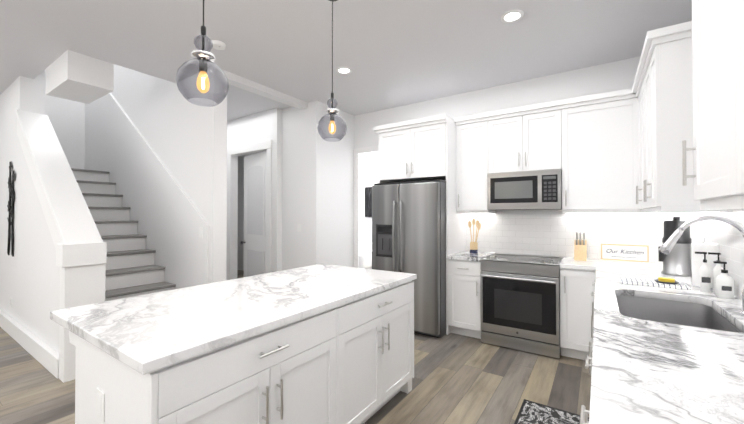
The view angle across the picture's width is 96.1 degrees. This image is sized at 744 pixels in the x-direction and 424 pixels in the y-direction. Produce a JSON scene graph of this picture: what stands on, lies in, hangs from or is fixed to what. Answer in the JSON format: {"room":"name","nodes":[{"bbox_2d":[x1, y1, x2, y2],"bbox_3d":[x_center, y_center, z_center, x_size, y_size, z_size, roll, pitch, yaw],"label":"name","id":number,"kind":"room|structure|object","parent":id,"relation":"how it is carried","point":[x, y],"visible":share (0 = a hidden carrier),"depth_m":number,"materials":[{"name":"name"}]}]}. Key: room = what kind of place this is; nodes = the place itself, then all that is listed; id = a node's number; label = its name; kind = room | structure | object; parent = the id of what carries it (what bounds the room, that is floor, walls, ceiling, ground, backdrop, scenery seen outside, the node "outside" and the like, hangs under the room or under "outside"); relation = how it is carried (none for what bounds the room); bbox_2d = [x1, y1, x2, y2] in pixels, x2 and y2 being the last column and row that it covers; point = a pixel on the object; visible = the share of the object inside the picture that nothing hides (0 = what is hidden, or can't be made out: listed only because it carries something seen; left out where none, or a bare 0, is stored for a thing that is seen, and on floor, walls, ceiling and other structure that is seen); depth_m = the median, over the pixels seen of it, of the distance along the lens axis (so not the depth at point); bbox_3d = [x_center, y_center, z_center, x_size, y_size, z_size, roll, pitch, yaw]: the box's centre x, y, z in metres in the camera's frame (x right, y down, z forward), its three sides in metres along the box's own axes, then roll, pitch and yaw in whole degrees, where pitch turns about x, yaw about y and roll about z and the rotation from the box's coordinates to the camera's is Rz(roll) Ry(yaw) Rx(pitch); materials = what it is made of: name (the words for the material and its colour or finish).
{"room":"kitchen","nodes":[
{"label":"kitchen","id":0,"kind":"room"},
{"bbox_2d":[0,70,106,382],"bbox_3d":[-4.420,-1.553,4.234,4.650,6.000,0.305,0,-1,34],"label":"wall","id":1,"kind":"structure","parent":0,"point":[57,260],"depth_m":3.47,"materials":[{"name":"paint"}]},
{"bbox_2d":[7,162,14,256],"bbox_3d":[-4.400,-0.045,4.079,0.395,1.161,0.017,0,-1,34],"label":"wall sculpture","id":2,"kind":"object","parent":1,"relation":"attached to","point":[10,218],"visible":1,"depth_m":4.07,"materials":[{"name":"black metal"}]},
{"bbox_2d":[0,309,58,378],"bbox_3d":[-4.553,1.362,4.153,4.490,0.170,0.048,0,-1,34],"label":"baseboard","id":3,"kind":"structure","parent":1,"relation":"attached to","point":[43,353],"depth_m":3.35,"materials":[{"name":"paint"}]},
{"bbox_2d":[45,69,84,168],"bbox_3d":[-5.354,-1.540,5.575,0.100,6.000,0.920,0,-1,34],"label":"wall","id":4,"kind":"structure","parent":0,"point":[66,118],"depth_m":5.73,"materials":[{"name":"paint"}]},
{"bbox_2d":[46,50,113,103],"bbox_3d":[-3.230,-1.461,3.690,0.770,0.294,0.380,0,-1,34],"label":"bulkhead","id":5,"kind":"structure","parent":0,"point":[76,76],"depth_m":3.53,"materials":[{"name":"paint"}]},
{"bbox_2d":[111,64,226,282],"bbox_3d":[-3.705,-1.544,5.111,4.850,6.000,0.160,0,-1,34],"label":"wall","id":6,"kind":"structure","parent":0,"point":[185,139],"depth_m":3.93,"materials":[{"name":"paint"}]},
{"bbox_2d":[84,93,209,289],"bbox_3d":[-3.788,-0.923,5.046,4.780,4.756,0.028,0,-1,34],"label":"wall","id":7,"kind":"structure","parent":6,"relation":"attached to","point":[167,215],"depth_m":4.47,"materials":[{"name":"paint"}]},
{"bbox_2d":[199,227,202,237],"bbox_3d":[-1.919,0.233,3.746,0.075,0.118,0.009,0,-1,34],"label":"light switch","id":8,"kind":"object","parent":7,"relation":"attached to","point":[200,232],"visible":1,"depth_m":3.74,"materials":[{"name":"white plastic"}]},
{"bbox_2d":[237,153,255,270],"bbox_3d":[-2.134,-0.044,7.801,4.420,3.050,0.120,0,-1,34],"label":"wall","id":9,"kind":"structure","parent":0,"point":[240,258],"depth_m":8.55,"materials":[{"name":"paint"}]},
{"bbox_2d":[226,110,267,279],"bbox_3d":[-3.284,-0.057,6.406,4.080,3.050,0.120,0,-1,34],"label":"wall","id":10,"kind":"structure","parent":0,"point":[251,128],"depth_m":5.73,"materials":[{"name":"paint"}]},
{"bbox_2d":[227,140,271,279],"bbox_3d":[-2.030,0.174,5.465,1.180,2.570,0.027,0,-1,34],"label":"trim","id":11,"kind":"structure","parent":10,"relation":"attached to","point":[256,146],"depth_m":5.30,"materials":[{"name":"paint"}]},
{"bbox_2d":[241,150,266,276],"bbox_3d":[-1.933,0.236,5.580,0.906,2.424,0.222,0,-1,34],"label":"bathroom door","id":12,"kind":"structure","parent":10,"relation":"in","point":[255,196],"depth_m":5.55,"materials":[{"name":"paint"}]},
{"bbox_2d":[227,71,307,109],"bbox_3d":[-1.352,-1.561,4.386,0.140,0.080,1.278,0,-1,34],"label":"beam","id":13,"kind":"structure","parent":0,"point":[253,87],"depth_m":4.28,"materials":[{"name":"paint"}]},
{"bbox_2d":[268,108,281,271],"bbox_3d":[-1.477,-0.068,5.243,0.218,3.050,0.220,0,-1,34],"label":"wall","id":14,"kind":"structure","parent":0,"point":[275,125],"depth_m":5.13,"materials":[{"name":"paint"}]},
{"bbox_2d":[0,270,590,423],"bbox_3d":[-2.217,1.501,3.544,9.240,0.120,10.000,0,-1,34],"label":"floor","id":15,"kind":"structure","parent":0,"point":[459,379],"depth_m":2.75,"materials":[{"name":"brown wood"}]},
{"bbox_2d":[71,168,175,301],"bbox_3d":[-3.749,0.405,4.467,3.776,2.090,0.859,0,-1,34],"label":"stairs","id":16,"kind":"structure","parent":15,"relation":"on","point":[133,269],"depth_m":4.31,"materials":[{"name":"paint"}]},
{"bbox_2d":[69,276,416,423],"bbox_3d":[-0.568,0.983,2.143,0.968,0.890,1.918,0,-1,34],"label":"kitchen island","id":17,"kind":"object","parent":15,"relation":"on","point":[322,344],"depth_m":1.56,"materials":[{"name":"white wood"}]},
{"bbox_2d":[50,264,416,375],"bbox_3d":[-0.618,0.518,2.187,1.040,0.040,1.970,0,-1,34],"label":"island countertop","id":18,"kind":"structure","parent":17,"relation":"on","point":[141,333],"depth_m":1.66,"materials":[{"name":"white stone"}]},
{"bbox_2d":[359,222,371,268],"bbox_3d":[-0.426,0.853,7.524,1.430,1.250,1.130,0,-1,34],"label":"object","id":19,"kind":"object","parent":15,"relation":"on","point":[365,245],"visible":0.12,"depth_m":7.49,"materials":[{"name":"paint"}]},
{"bbox_2d":[372,179,445,337],"bbox_3d":[0.583,0.541,4.327,0.900,1.815,0.918,0,-1,34],"label":"fridge","id":20,"kind":"object","parent":15,"relation":"on","point":[408,226],"visible":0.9,"depth_m":3.90,"materials":[{"name":"silver metal"}]},
{"bbox_2d":[373,114,464,334],"bbox_3d":[0.632,0.157,4.461,1.014,2.585,0.703,0,-1,34],"label":"surround","id":21,"kind":"object","parent":15,"relation":"on","point":[421,149],"visible":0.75,"depth_m":4.14,"materials":[{"name":"white wood"}]},
{"bbox_2d":[447,251,494,338],"bbox_3d":[1.221,0.981,4.071,0.388,0.930,0.676,0,-1,34],"label":"base cabinet","id":22,"kind":"object","parent":15,"relation":"on","point":[464,270],"visible":0.81,"depth_m":3.84,"materials":[{"name":"white wood"}]},
{"bbox_2d":[468,218,480,253],"bbox_3d":[1.281,0.297,4.170,0.169,0.440,0.095,0,-1,34],"label":"utensil crock","id":23,"kind":"object","parent":22,"relation":"on","point":[473,247],"visible":1,"depth_m":4.15,"materials":[{"name":"brown wood"}]},
{"bbox_2d":[480,254,563,357],"bbox_3d":[1.674,0.959,3.714,0.758,0.944,0.733,0,-1,34],"label":"range","id":24,"kind":"object","parent":15,"relation":"on","point":[519,302],"visible":1,"depth_m":3.45,"materials":[{"name":"silver metal"}]},
{"bbox_2d":[514,399,588,423],"bbox_3d":[1.107,1.420,2.078,0.440,0.014,0.810,0,-1,34],"label":"kitchen mat","id":25,"kind":"object","parent":15,"relation":"on","point":[531,412],"visible":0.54,"depth_m":2.33,"materials":[{"name":"patterned fabric"},{"name":"rubber"}]},
{"bbox_2d":[560,257,743,423],"bbox_3d":[0.930,0.953,1.054,0.986,0.930,5.998,0,-1,34],"label":"countertop","id":26,"kind":"structure","parent":15,"relation":"on","point":[653,355],"depth_m":1.26,"materials":[{"name":"white stone"}]},
{"bbox_2d":[574,232,586,260],"bbox_3d":[2.228,0.364,3.573,0.110,0.295,0.155,0,-1,34],"label":"knife block","id":27,"kind":"object","parent":26,"relation":"on","point":[580,249],"visible":1,"depth_m":3.53,"materials":[{"name":"brown wood"}]},
{"bbox_2d":[601,244,648,261],"bbox_3d":[2.635,0.425,3.497,0.400,0.170,0.018,0,-1,34],"label":"kitchen sign","id":28,"kind":"object","parent":26,"relation":"on","point":[634,253],"visible":1,"depth_m":3.48,"materials":[{"name":"white wood"}]},
{"bbox_2d":[618,277,691,289],"bbox_3d":[1.936,0.489,2.311,0.370,0.020,0.200,0,-1,34],"label":"dish towel","id":29,"kind":"object","parent":26,"relation":"on","point":[644,282],"visible":0.98,"depth_m":2.27,"materials":[{"name":"white fabric"}]},
{"bbox_2d":[654,277,678,283],"bbox_3d":[1.998,0.464,2.270,0.130,0.030,0.130,0,-1,34],"label":"sponge","id":30,"kind":"object","parent":29,"relation":"on","point":[665,280],"visible":1,"depth_m":2.25,"materials":[{"name":"yellow"}]},
{"bbox_2d":[658,217,691,276],"bbox_3d":[2.444,0.270,2.694,0.205,0.465,0.190,0,-1,34],"label":"coffee maker","id":31,"kind":"object","parent":26,"relation":"on","point":[676,261],"visible":0.81,"depth_m":2.63,"materials":[{"name":"metal"}]},
{"bbox_2d":[658,215,743,315],"bbox_3d":[1.662,0.254,1.661,0.366,0.477,0.114,0,-1,34],"label":"faucet","id":32,"kind":"object","parent":26,"relation":"on","point":[666,247],"visible":1,"depth_m":1.70,"materials":[{"name":"silver metal"}]},
{"bbox_2d":[695,252,710,292],"bbox_3d":[2.071,0.374,2.094,0.069,0.247,0.049,0,-1,34],"label":"soap bottle","id":33,"kind":"object","parent":26,"relation":"on","point":[705,280],"visible":1,"depth_m":2.07,"materials":[{"name":"white plastic"}]},
{"bbox_2d":[692,238,718,289],"bbox_3d":[2.191,0.333,2.200,0.130,0.330,0.130,0,-1,34],"label":"paper towel","id":34,"kind":"object","parent":26,"relation":"on","point":[697,261],"visible":0.54,"depth_m":2.17,"materials":[{"name":"white paper"}]},
{"bbox_2d":[708,252,722,292],"bbox_3d":[2.113,0.373,2.053,0.069,0.247,0.049,0,-1,34],"label":"soap bottle","id":35,"kind":"object","parent":26,"relation":"on","point":[717,270],"visible":0.54,"depth_m":2.05,"materials":[{"name":"white plastic"}]},
{"bbox_2d":[713,261,733,298],"bbox_3d":[2.044,0.392,1.943,0.083,0.207,0.077,0,-1,34],"label":"soap bottle","id":36,"kind":"object","parent":26,"relation":"on","point":[724,285],"visible":1,"depth_m":1.92,"materials":[{"name":"white plastic"}]},
{"bbox_2d":[282,100,353,270],"bbox_3d":[-0.806,-0.067,5.393,0.720,3.050,1.020,0,-1,34],"label":"wall","id":37,"kind":"structure","parent":0,"point":[317,187],"depth_m":5.02,"materials":[{"name":"paint"}]},
{"bbox_2d":[0,0,691,120],"bbox_3d":[-2.176,-1.669,3.546,9.140,0.120,9.800,0,-1,34],"label":"ceiling","id":38,"kind":"structure","parent":0,"point":[393,53],"depth_m":3.15,"materials":[{"name":"paint"}]},
{"bbox_2d":[176,0,228,106],"bbox_3d":[-0.776,-1.065,1.541,0.219,1.124,0.219,0,-1,34],"label":"pendant light","id":39,"kind":"object","parent":38,"relation":"hanging from","point":[203,57],"visible":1,"depth_m":1.53,"materials":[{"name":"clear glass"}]},
{"bbox_2d":[210,40,225,49],"bbox_3d":[-1.477,-1.593,3.204,0.140,0.037,0.140,0,-1,34],"label":"smoke detector","id":40,"kind":"object","parent":38,"relation":"attached to","point":[219,45],"visible":0.96,"depth_m":3.17,"materials":[{"name":"paint"}]},
{"bbox_2d":[317,0,346,141],"bbox_3d":[-0.295,-1.076,2.483,0.219,1.084,0.219,0,-1,34],"label":"pendant light","id":41,"kind":"object","parent":38,"relation":"hanging from","point":[332,113],"visible":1,"depth_m":2.47,"materials":[{"name":"clear glass"}]},
{"bbox_2d":[336,67,351,74],"bbox_3d":[-0.316,-1.600,3.795,0.180,0.011,0.180,0,-1,34],"label":"recessed light","id":42,"kind":"object","parent":38,"relation":"in","point":[343,70],"visible":1,"depth_m":3.79,"materials":[{"name":"paint"}]},
{"bbox_2d":[501,10,523,23],"bbox_3d":[1.158,-1.610,2.761,0.180,0.011,0.180,0,-1,34],"label":"recessed light","id":43,"kind":"object","parent":38,"relation":"in","point":[512,16],"visible":1,"depth_m":2.76,"materials":[{"name":"paint"}]},
{"bbox_2d":[359,151,378,221],"bbox_3d":[0.599,-0.046,7.629,9.140,3.050,0.100,0,-1,34],"label":"wall","id":44,"kind":"structure","parent":0,"point":[369,169],"depth_m":8.08,"materials":[{"name":"paint"}]},
{"bbox_2d":[365,187,371,216],"bbox_3d":[0.311,-0.240,7.731,1.150,0.720,0.053,0,-1,34],"label":"television","id":45,"kind":"object","parent":44,"relation":"attached to","point":[368,201],"visible":0.17,"depth_m":7.97,"materials":[{"name":"black plastic"}]},
{"bbox_2d":[354,56,653,262],"bbox_3d":[1.450,-0.076,4.409,4.120,3.050,0.120,0,-1,34],"label":"wall","id":46,"kind":"structure","parent":0,"point":[607,77],"depth_m":4.13,"materials":[{"name":"paint"}]},
{"bbox_2d":[354,145,378,267],"bbox_3d":[0.061,0.207,5.261,0.859,2.500,0.019,0,-1,34],"label":"trim","id":47,"kind":"structure","parent":46,"relation":"attached to","point":[357,151],"depth_m":5.46,"materials":[{"name":"paint"}]},
{"bbox_2d":[455,116,495,211],"bbox_3d":[1.338,-0.568,4.203,0.450,1.100,0.350,0,-1,34],"label":"upper cabinet","id":48,"kind":"object","parent":46,"relation":"attached to","point":[475,139],"depth_m":4.06,"materials":[{"name":"white wood"}]},
{"bbox_2d":[495,108,530,172],"bbox_3d":[1.656,-0.788,3.990,0.439,0.665,0.350,0,-1,34],"label":"upper cabinet","id":49,"kind":"object","parent":46,"relation":"attached to","point":[512,129],"depth_m":3.82,"materials":[{"name":"white wood"}]},
{"bbox_2d":[487,168,561,209],"bbox_3d":[1.774,-0.240,3.872,0.754,0.427,0.400,0,-1,34],"label":"microwave","id":50,"kind":"object","parent":49,"relation":"attached to","point":[531,190],"visible":1,"depth_m":3.69,"materials":[{"name":"silver metal"}]},
{"bbox_2d":[531,108,554,169],"bbox_3d":[1.922,-0.789,3.810,0.439,0.665,0.350,0,-1,34],"label":"upper cabinet","id":51,"kind":"object","parent":46,"relation":"attached to","point":[541,158],"depth_m":3.65,"materials":[{"name":"white wood"}]},
{"bbox_2d":[465,214,676,262],"bbox_3d":[2.118,0.270,3.873,2.100,0.488,0.008,0,-1,34],"label":"backsplash","id":52,"kind":"structure","parent":46,"relation":"attached to","point":[542,234],"depth_m":3.84,"materials":[{"name":"tile"}]},
{"bbox_2d":[551,92,630,211],"bbox_3d":[2.341,-0.575,3.500,0.717,1.100,0.389,0,-1,34],"label":"upper cabinet","id":53,"kind":"object","parent":46,"relation":"attached to","point":[591,139],"depth_m":3.38,"materials":[{"name":"white wood"}]},
{"bbox_2d":[685,38,743,213],"bbox_3d":[0.976,-0.116,0.141,0.120,3.050,7.720,0,-1,34],"label":"wall","id":54,"kind":"structure","parent":0,"point":[726,212],"depth_m":2.09,"materials":[{"name":"paint"}]},
{"bbox_2d":[631,80,638,211],"bbox_3d":[2.573,-0.580,2.962,0.389,1.100,0.360,0,-1,34],"label":"upper cabinet","id":55,"kind":"object","parent":54,"relation":"attached to","point":[635,89],"depth_m":3.19,"materials":[{"name":"white wood"}]},
{"bbox_2d":[643,64,646,207],"bbox_3d":[2.268,-0.584,2.478,0.350,1.100,0.420,0,-1,34],"label":"upper cabinet","id":56,"kind":"object","parent":54,"relation":"attached to","point":[644,65],"depth_m":2.69,"materials":[{"name":"white wood"}]},
{"bbox_2d":[639,76,698,211],"bbox_3d":[2.437,-0.582,2.727,0.350,1.100,0.420,0,-1,34],"label":"upper cabinet","id":57,"kind":"object","parent":54,"relation":"attached to","point":[641,209],"depth_m":2.92,"materials":[{"name":"white wood"}]},
{"bbox_2d":[647,28,738,207],"bbox_3d":[2.116,-0.586,2.253,0.350,1.100,0.360,0,-1,34],"label":"upper cabinet","id":58,"kind":"object","parent":54,"relation":"attached to","point":[664,134],"depth_m":2.17,"materials":[{"name":"white wood"}]},
{"bbox_2d":[677,213,743,300],"bbox_3d":[1.334,0.241,0.787,0.010,0.488,5.998,0,-1,34],"label":"backsplash","id":59,"kind":"structure","parent":54,"relation":"attached to","point":[730,241],"depth_m":2.07,"materials":[{"name":"tile"}]},
{"bbox_2d":[687,0,743,203],"bbox_3d":[1.282,-0.598,1.021,0.350,1.100,0.566,0,-1,34],"label":"upper cabinet","id":60,"kind":"object","parent":54,"relation":"attached to","point":[703,30],"depth_m":1.24,"materials":[{"name":"white wood"}]},
{"bbox_2d":[719,0,743,199],"bbox_3d":[1.015,-0.602,0.626,0.350,1.100,0.626,0,-1,34],"label":"upper cabinet","id":61,"kind":"object","parent":54,"relation":"attached to","point":[731,12],"depth_m":0.96,"materials":[{"name":"white wood"}]}
]}

